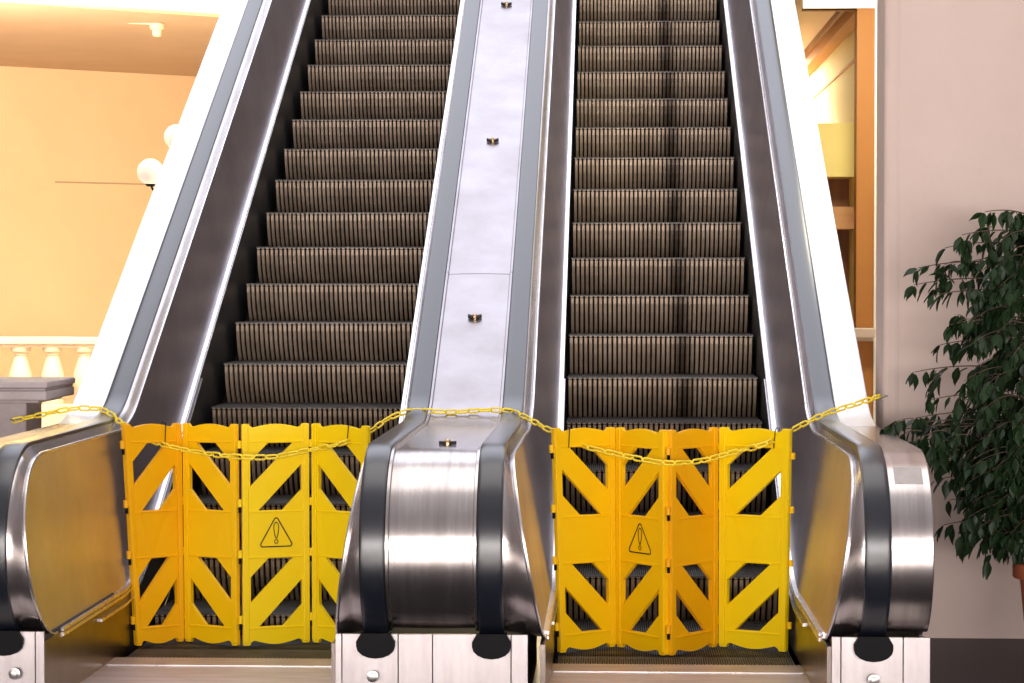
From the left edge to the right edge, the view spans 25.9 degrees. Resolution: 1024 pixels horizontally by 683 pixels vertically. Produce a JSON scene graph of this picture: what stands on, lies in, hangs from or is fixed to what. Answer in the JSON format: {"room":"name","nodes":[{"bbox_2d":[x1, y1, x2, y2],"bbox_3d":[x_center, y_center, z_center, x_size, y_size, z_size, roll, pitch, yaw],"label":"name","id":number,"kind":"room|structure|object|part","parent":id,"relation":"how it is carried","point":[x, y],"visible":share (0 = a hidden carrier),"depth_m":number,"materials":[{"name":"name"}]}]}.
{"room":"shopping mall","nodes":[
{"label":"shopping mall","id":0,"kind":"room"},
{"bbox_2d":[0,66,195,402],"bbox_3d":[-5.918,-2.981,27.621,17.000,7.801,0.300,-1,2,-31],"label":"wall","id":1,"kind":"structure","parent":0,"point":[65,248],"depth_m":27.73,"materials":[{"name":"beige paint"}]},
{"bbox_2d":[55,181,144,184],"bbox_3d":[-5.145,-1.989,27.940,1.237,0.020,0.020,-1,2,-31],"label":"trim","id":2,"kind":"structure","parent":1,"relation":"attached to","point":[55,181],"depth_m":27.91,"materials":[{"name":"paint"}]},
{"bbox_2d":[0,2,218,75],"bbox_3d":[-7.273,-3.287,23.262,18.000,0.020,6.911,-1,2,-31],"label":"ceiling","id":3,"kind":"structure","parent":1,"relation":"attached to","point":[31,35],"depth_m":24.42,"materials":[{"name":"paint"}]},
{"bbox_2d":[128,22,163,36],"bbox_3d":[-3.753,-3.206,22.813,0.376,0.162,0.148,0,1,2],"label":"ceiling spotlight","id":4,"kind":"object","parent":3,"relation":"attached to","point":[156,27],"visible":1,"depth_m":22.77,"materials":[{"name":"beige plastic"}]},
{"bbox_2d":[137,159,161,189],"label":"globe lamp","id":5,"kind":"object","parent":1,"relation":"on","point":[148,171],"depth_m":19.04,"materials":[{"name":"beige glass"}]},
{"bbox_3d":[-3.108,-1.457,19.123,0.230,0.230,0.230,0,1,2],"label":"lamp globe","id":6,"kind":"part","parent":5,"relation":"part of","materials":[{"name":"beige glass"}]},
{"bbox_3d":[-3.013,-1.326,19.289,0.113,0.090,0.477,1,2,28],"label":"arm","id":7,"kind":"part","parent":5,"relation":"part of","materials":[{"name":"black plastic"}]},
{"bbox_2d":[164,124,177,146],"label":"globe lamp","id":8,"kind":"object","parent":1,"relation":"on","point":[170,131],"depth_m":19.43,"materials":[{"name":"beige glass"}]},
{"bbox_3d":[-2.942,-1.794,19.508,0.220,0.220,0.220,0,1,2],"label":"lamp globe","id":9,"kind":"part","parent":8,"relation":"part of","materials":[{"name":"beige glass"}]},
{"bbox_2d":[0,0,224,16],"bbox_3d":[-5.526,-3.997,20.385,18.000,1.620,0.250,-1,2,-31],"label":"trim","id":10,"kind":"structure","parent":0,"point":[212,8],"depth_m":21.54,"materials":[{"name":"paint"}]},
{"bbox_2d":[164,592,799,682],"bbox_3d":[0.496,1.391,16.447,28.000,0.399,50.000,0,1,2],"label":"floor","id":11,"kind":"structure","parent":0,"point":[536,679],"depth_m":9.64,"materials":[{"name":"stone"}]},
{"bbox_2d":[0,377,74,437],"bbox_3d":[-2.356,0.756,10.333,0.540,1.162,0.540,0,1,2],"label":"stone pedestal","id":12,"kind":"object","parent":11,"relation":"on","point":[19,396],"visible":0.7,"depth_m":10.18,"materials":[{"name":"white stone"}]},
{"bbox_3d":[-2.262,0.355,10.107,0.035,0.012,0.142,0,1,2],"label":"wall hook","id":13,"kind":"object","parent":12,"relation":"attached to","visible":0},
{"bbox_2d":[11,394,880,465],"bbox_3d":[-0.315,0.382,9.781,3.926,0.282,0.642,0,1,2],"label":"chain","id":14,"kind":"object","parent":13,"relation":"hanging from","point":[877,396],"visible":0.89,"depth_m":9.82,"materials":[{"name":"yellow plastic"}]},
{"bbox_2d":[0,337,97,426],"bbox_3d":[-5.058,0.502,22.258,4.800,1.095,0.260,0,1,2],"label":"stone balustrade","id":15,"kind":"object","parent":11,"relation":"on","point":[20,367],"visible":0.24,"depth_m":22.13,"materials":[{"name":"beige stone"}]},
{"bbox_3d":[-5.058,0.040,22.247,4.800,0.030,0.200,0,1,2],"label":"rail moulding","id":16,"kind":"part","parent":15,"relation":"part of","materials":[{"name":"stone"}]},
{"bbox_3d":[-5.058,-0.010,22.245,4.800,0.070,0.260,0,1,2],"label":"rail","id":17,"kind":"part","parent":15,"relation":"part of","materials":[{"name":"stone"}]},
{"bbox_2d":[0,0,480,682],"bbox_3d":[-1.011,-2.152,14.213,1.673,7.265,12.478,0,1,2],"label":"escalator","id":18,"kind":"object","parent":11,"relation":"on","point":[286,263],"visible":0.8,"depth_m":11.98,"materials":[{"name":"grey metal"}]},
{"bbox_3d":[-1.872,1.235,8.340,0.173,0.300,0.016,0,1,2],"label":"panel","id":19,"kind":"part","parent":18,"relation":"part of","materials":[{"name":"metal"}]},
{"bbox_3d":[-1.767,1.235,8.335,0.033,0.300,0.016,0,1,2],"label":"panel","id":20,"kind":"part","parent":18,"relation":"part of","materials":[{"name":"metal"}]},
{"bbox_3d":[-1.639,-2.414,14.269,0.098,6.745,12.382,0,1,2],"label":"handrail","id":21,"kind":"part","parent":18,"relation":"part of","materials":[{"name":"rubber"}]},
{"bbox_3d":[-1.528,-2.381,14.297,0.075,6.733,12.344,0,1,2],"label":"edge trim","id":22,"kind":"part","parent":18,"relation":"part of","materials":[{"name":"silver metal"}]},
{"bbox_3d":[-1.535,-2.382,14.299,0.069,6.721,12.335,0,1,2],"label":"panel","id":23,"kind":"part","parent":18,"relation":"part of","materials":[{"name":"metal"}]},
{"bbox_3d":[-1.486,-2.083,14.482,0.024,6.118,11.931,0,1,2],"label":"trim","id":24,"kind":"part","parent":18,"relation":"part of","materials":[{"name":"silver metal"}]},
{"bbox_3d":[-1.480,-2.064,14.487,0.012,6.121,11.941,0,1,2],"label":"trim","id":25,"kind":"part","parent":18,"relation":"part of","materials":[{"name":"silver metal"}]},
{"bbox_3d":[-1.184,1.383,8.940,1.078,0.036,1.160,0,1,2],"label":"comb plate","id":26,"kind":"part","parent":18,"relation":"part of","materials":[{"name":"metal"}]},
{"bbox_2d":[120,423,370,645],"bbox_3d":[-1.162,0.853,9.886,1.108,0.986,0.304,0,1,2],"label":"barrier","id":27,"kind":"object","parent":18,"relation":"on","point":[283,533],"visible":0.92,"depth_m":9.90,"materials":[{"name":"plastic"}]},
{"bbox_3d":[-1.578,0.852,9.887,0.087,0.985,0.336,1,2,39],"label":"barrier panel","id":28,"kind":"part","parent":27,"relation":"part of","materials":[{"name":"plastic"}]},
{"bbox_3d":[-1.347,0.855,9.930,0.341,0.980,0.083,1,2,30],"label":"barrier panel","id":29,"kind":"part","parent":27,"relation":"part of","materials":[{"name":"plastic"}]},
{"bbox_3d":[-1.052,0.855,9.909,0.315,0.980,0.083,0,1,-19],"label":"barrier panel","id":30,"kind":"part","parent":27,"relation":"part of","materials":[{"name":"plastic"}]},
{"bbox_3d":[-0.764,0.857,9.879,0.330,0.978,0.062,1,2,33],"label":"barrier panel","id":31,"kind":"part","parent":27,"relation":"part of","materials":[{"name":"plastic"}]},
{"bbox_3d":[-0.348,-2.380,14.246,0.123,6.732,12.344,0,1,2],"label":"edge trim","id":32,"kind":"part","parent":18,"relation":"part of","materials":[{"name":"silver metal"}]},
{"bbox_3d":[-0.246,-2.413,14.209,0.098,6.745,12.382,0,1,2],"label":"handrail","id":33,"kind":"part","parent":18,"relation":"part of","materials":[{"name":"rubber"}]},
{"bbox_3d":[-0.398,-2.082,14.435,0.024,6.118,11.931,0,1,2],"label":"trim","id":34,"kind":"part","parent":18,"relation":"part of","materials":[{"name":"silver metal"}]},
{"bbox_2d":[335,0,536,682],"bbox_3d":[-0.039,-2.265,14.212,0.717,7.016,12.371,0,1,2],"label":"divider","id":35,"kind":"object","parent":11,"relation":"on","point":[431,515],"visible":0.96,"depth_m":9.63,"materials":[{"name":"metal"}]},
{"bbox_3d":[-0.646,1.236,8.287,0.024,0.300,0.016,0,1,2],"label":"panel","id":36,"kind":"part","parent":35,"relation":"part of","materials":[{"name":"metal"}]},
{"bbox_3d":[-0.528,1.237,8.282,0.208,0.300,0.016,0,1,2],"label":"panel","id":37,"kind":"part","parent":35,"relation":"part of","materials":[{"name":"metal"}]},
{"bbox_3d":[-0.359,1.237,8.274,0.126,0.300,0.016,0,1,2],"label":"panel","id":38,"kind":"part","parent":35,"relation":"part of","materials":[{"name":"metal"}]},
{"bbox_3d":[-0.149,1.237,8.265,0.290,0.300,0.016,0,1,2],"label":"panel","id":39,"kind":"part","parent":35,"relation":"part of","materials":[{"name":"metal"}]},
{"bbox_3d":[0.028,1.237,8.258,0.061,0.300,0.016,0,1,2],"label":"panel","id":40,"kind":"part","parent":35,"relation":"part of","materials":[{"name":"metal"}]},
{"bbox_2d":[472,0,933,682],"bbox_3d":[0.954,-2.150,14.128,1.688,7.265,12.478,0,1,2],"label":"escalator","id":41,"kind":"object","parent":11,"relation":"on","point":[678,264],"visible":0.87,"depth_m":11.79,"materials":[{"name":"grey metal"}]},
{"bbox_3d":[0.185,-2.412,14.190,0.098,6.745,12.382,0,1,2],"label":"handrail","id":42,"kind":"part","parent":41,"relation":"part of","materials":[{"name":"rubber"}]},
{"bbox_3d":[0.318,-2.379,14.217,0.130,6.733,12.344,0,1,2],"label":"edge trim","id":43,"kind":"part","parent":41,"relation":"part of","materials":[{"name":"silver metal"}]},
{"bbox_3d":[0.311,-2.380,14.219,0.124,6.721,12.335,0,1,2],"label":"panel","id":44,"kind":"part","parent":41,"relation":"part of","materials":[{"name":"metal"}]},
{"bbox_3d":[0.387,-2.081,14.401,0.024,6.118,11.931,0,1,2],"label":"trim","id":45,"kind":"part","parent":41,"relation":"part of","materials":[{"name":"silver metal"}]},
{"bbox_3d":[0.393,-2.062,14.406,0.012,6.121,11.941,0,1,2],"label":"trim","id":46,"kind":"part","parent":41,"relation":"part of","materials":[{"name":"silver metal"}]},
{"bbox_2d":[549,427,794,655],"bbox_3d":[0.694,0.862,9.695,1.061,0.976,0.308,0,1,2],"label":"barrier","id":47,"kind":"object","parent":41,"relation":"on","point":[667,539],"visible":0.98,"depth_m":9.71,"materials":[{"name":"plastic"}]},
{"bbox_3d":[0.320,0.861,9.740,0.335,0.976,0.046,-1,2,-35],"label":"barrier panel","id":48,"kind":"part","parent":47,"relation":"part of","materials":[{"name":"plastic"}]},
{"bbox_3d":[0.562,0.863,9.701,0.036,0.973,0.340,-1,2,-36],"label":"barrier panel","id":49,"kind":"part","parent":47,"relation":"part of","materials":[{"name":"plastic"}]},
{"bbox_3d":[0.788,0.863,9.695,0.027,0.973,0.344,1,2,42],"label":"barrier panel","id":50,"kind":"part","parent":47,"relation":"part of","materials":[{"name":"plastic"}]},
{"bbox_3d":[1.077,0.861,9.727,0.367,0.976,0.075,1,2,39],"label":"barrier panel","id":51,"kind":"part","parent":47,"relation":"part of","materials":[{"name":"plastic"}]},
{"bbox_3d":[0.668,1.386,8.820,1.040,0.036,1.080,0,1,2],"label":"comb plate","id":52,"kind":"part","parent":41,"relation":"part of","materials":[{"name":"metal"}]},
{"bbox_3d":[1.432,-2.061,14.361,0.012,6.121,11.941,0,1,2],"label":"trim","id":53,"kind":"part","parent":41,"relation":"part of","materials":[{"name":"silver metal"}]},
{"bbox_3d":[1.438,-2.080,14.356,0.024,6.118,11.931,0,1,2],"label":"trim","id":54,"kind":"part","parent":41,"relation":"part of","materials":[{"name":"silver metal"}]},
{"bbox_3d":[1.486,-2.379,14.168,0.101,6.721,12.335,0,1,2],"label":"panel","id":55,"kind":"part","parent":41,"relation":"part of","materials":[{"name":"metal"}]},
{"bbox_3d":[1.479,-2.378,14.167,0.108,6.732,12.344,0,1,2],"label":"edge trim","id":56,"kind":"part","parent":41,"relation":"part of","materials":[{"name":"silver metal"}]},
{"bbox_3d":[1.591,-2.411,14.130,0.098,6.745,12.382,0,1,2],"label":"handrail","id":57,"kind":"part","parent":41,"relation":"part of","materials":[{"name":"rubber"}]},
{"bbox_3d":[1.195,1.238,8.207,0.033,0.300,0.016,0,1,2],"label":"panel","id":58,"kind":"part","parent":41,"relation":"part of","materials":[{"name":"metal"}]},
{"bbox_3d":[1.326,1.238,8.201,0.226,0.300,0.016,0,1,2],"label":"panel","id":59,"kind":"part","parent":41,"relation":"part of","materials":[{"name":"metal"}]},
{"bbox_3d":[1.490,1.239,8.194,0.098,0.300,0.016,0,1,2],"label":"panel","id":60,"kind":"part","parent":41,"relation":"part of","materials":[{"name":"metal"}]},
{"bbox_2d":[817,123,853,321],"bbox_3d":[1.989,-0.092,14.600,0.619,2.652,0.360,0,1,2],"label":"wall","id":61,"kind":"structure","parent":11,"relation":"on","point":[837,139],"depth_m":14.40,"materials":[{"name":"yellow paint"}]},
{"bbox_3d":[1.989,-1.244,14.577,0.619,0.348,0.350,0,1,2],"label":"panel","id":62,"kind":"part","parent":61,"relation":"part of","materials":[{"name":"yellow paint"}]},
{"bbox_3d":[1.996,0.078,14.759,0.619,2.304,0.050,0,1,2],"label":"panel","id":63,"kind":"part","parent":61,"relation":"part of","materials":[{"name":"brown wood"}]},
{"bbox_3d":[1.965,-0.804,14.559,0.512,0.145,0.310,0,1,2],"label":"shelf","id":64,"kind":"part","parent":61,"relation":"part of","materials":[{"name":"beige wood"}]},
{"bbox_3d":[2.259,0.083,14.572,0.077,2.304,0.300,0,1,2],"label":"panel","id":65,"kind":"part","parent":61,"relation":"part of","materials":[{"name":"brown wood"}]},
{"bbox_2d":[801,8,874,418],"bbox_3d":[2.046,-0.421,14.009,0.444,3.338,0.140,0,1,2],"label":"trim","id":66,"kind":"structure","parent":11,"relation":"on","point":[864,17],"depth_m":13.92,"materials":[{"name":"orange paint"}]},
{"bbox_2d":[802,0,876,424],"bbox_3d":[2.203,-0.551,13.959,0.762,3.601,0.100,0,1,2],"label":"trim","id":67,"kind":"structure","parent":11,"relation":"on","point":[806,4],"depth_m":13.89,"materials":[{"name":"white paint"}]},
{"bbox_2d":[855,328,874,340],"bbox_3d":[2.186,-0.044,13.857,0.142,0.082,0.130,0,1,2],"label":"ledge","id":68,"kind":"object","parent":67,"relation":"attached to","point":[862,334],"visible":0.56,"depth_m":13.79,"materials":[{"name":"stone"}]},
{"bbox_2d":[795,0,835,49],"bbox_3d":[2.410,-2.497,20.726,0.588,0.150,13.100,0,1,2],"label":"ceiling","id":69,"kind":"structure","parent":0,"point":[810,23],"depth_m":16.05,"materials":[{"name":"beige paint"}]},
{"bbox_2d":[809,29,854,122],"bbox_3d":[2.686,-1.918,20.878,0.150,6.000,12.800,0,1,2],"label":"wall","id":70,"kind":"structure","parent":0,"point":[834,104],"depth_m":16.64,"materials":[{"name":"beige paint"}]},
{"bbox_2d":[804,11,844,56],"bbox_3d":[2.494,-2.401,20.775,0.025,0.045,12.800,0,1,2],"label":"trim","id":71,"kind":"structure","parent":70,"relation":"attached to","point":[837,14],"depth_m":16.42,"materials":[{"name":"brown wood"}]},
{"bbox_2d":[805,11,854,75],"bbox_3d":[2.556,-2.358,20.773,0.100,0.130,12.800,0,1,2],"label":"trim","id":72,"kind":"structure","parent":70,"relation":"attached to","point":[845,24],"depth_m":16.31,"materials":[{"name":"orange paint"}]},
{"bbox_2d":[813,58,854,99],"bbox_3d":[2.600,-2.074,20.778,0.012,0.014,12.800,0,1,2],"label":"trim","id":73,"kind":"structure","parent":70,"relation":"attached to","point":[852,61],"depth_m":16.65,"materials":[{"name":"orange paint"}]},
{"bbox_2d":[876,0,1023,638],"bbox_3d":[4.455,-1.657,10.043,5.541,6.000,0.304,0,1,2],"label":"wall","id":74,"kind":"structure","parent":0,"point":[950,73],"depth_m":10.03,"materials":[{"name":"paint"}]},
{"bbox_2d":[930,638,1023,682],"bbox_3d":[3.884,1.374,8.916,4.580,0.006,2.150,0,1,2],"label":"trim","id":75,"kind":"structure","parent":74,"relation":"attached to","point":[952,660],"depth_m":9.47,"materials":[{"name":"stone"}]},
{"bbox_3d":[2.298,1.333,9.490,0.220,0.056,0.228,0,1,2],"label":"plant stand","id":76,"kind":"object","parent":75,"relation":"on","visible":0},
{"bbox_2d":[879,210,1023,616],"bbox_3d":[1.992,0.374,9.436,0.932,1.864,0.548,0,1,2],"label":"potted ficus","id":77,"kind":"object","parent":76,"relation":"on","point":[996,489],"visible":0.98,"depth_m":9.38,"materials":[{"name":"plant"}]},
{"bbox_2d":[1012,559,1023,616],"bbox_3d":[2.298,1.124,9.489,0.320,0.362,0.320,0,1,2],"label":"pot","id":78,"kind":"object","parent":77,"relation":"attached to","point":[1017,564],"depth_m":9.45,"materials":[{"name":"ceramic"}]}
]}

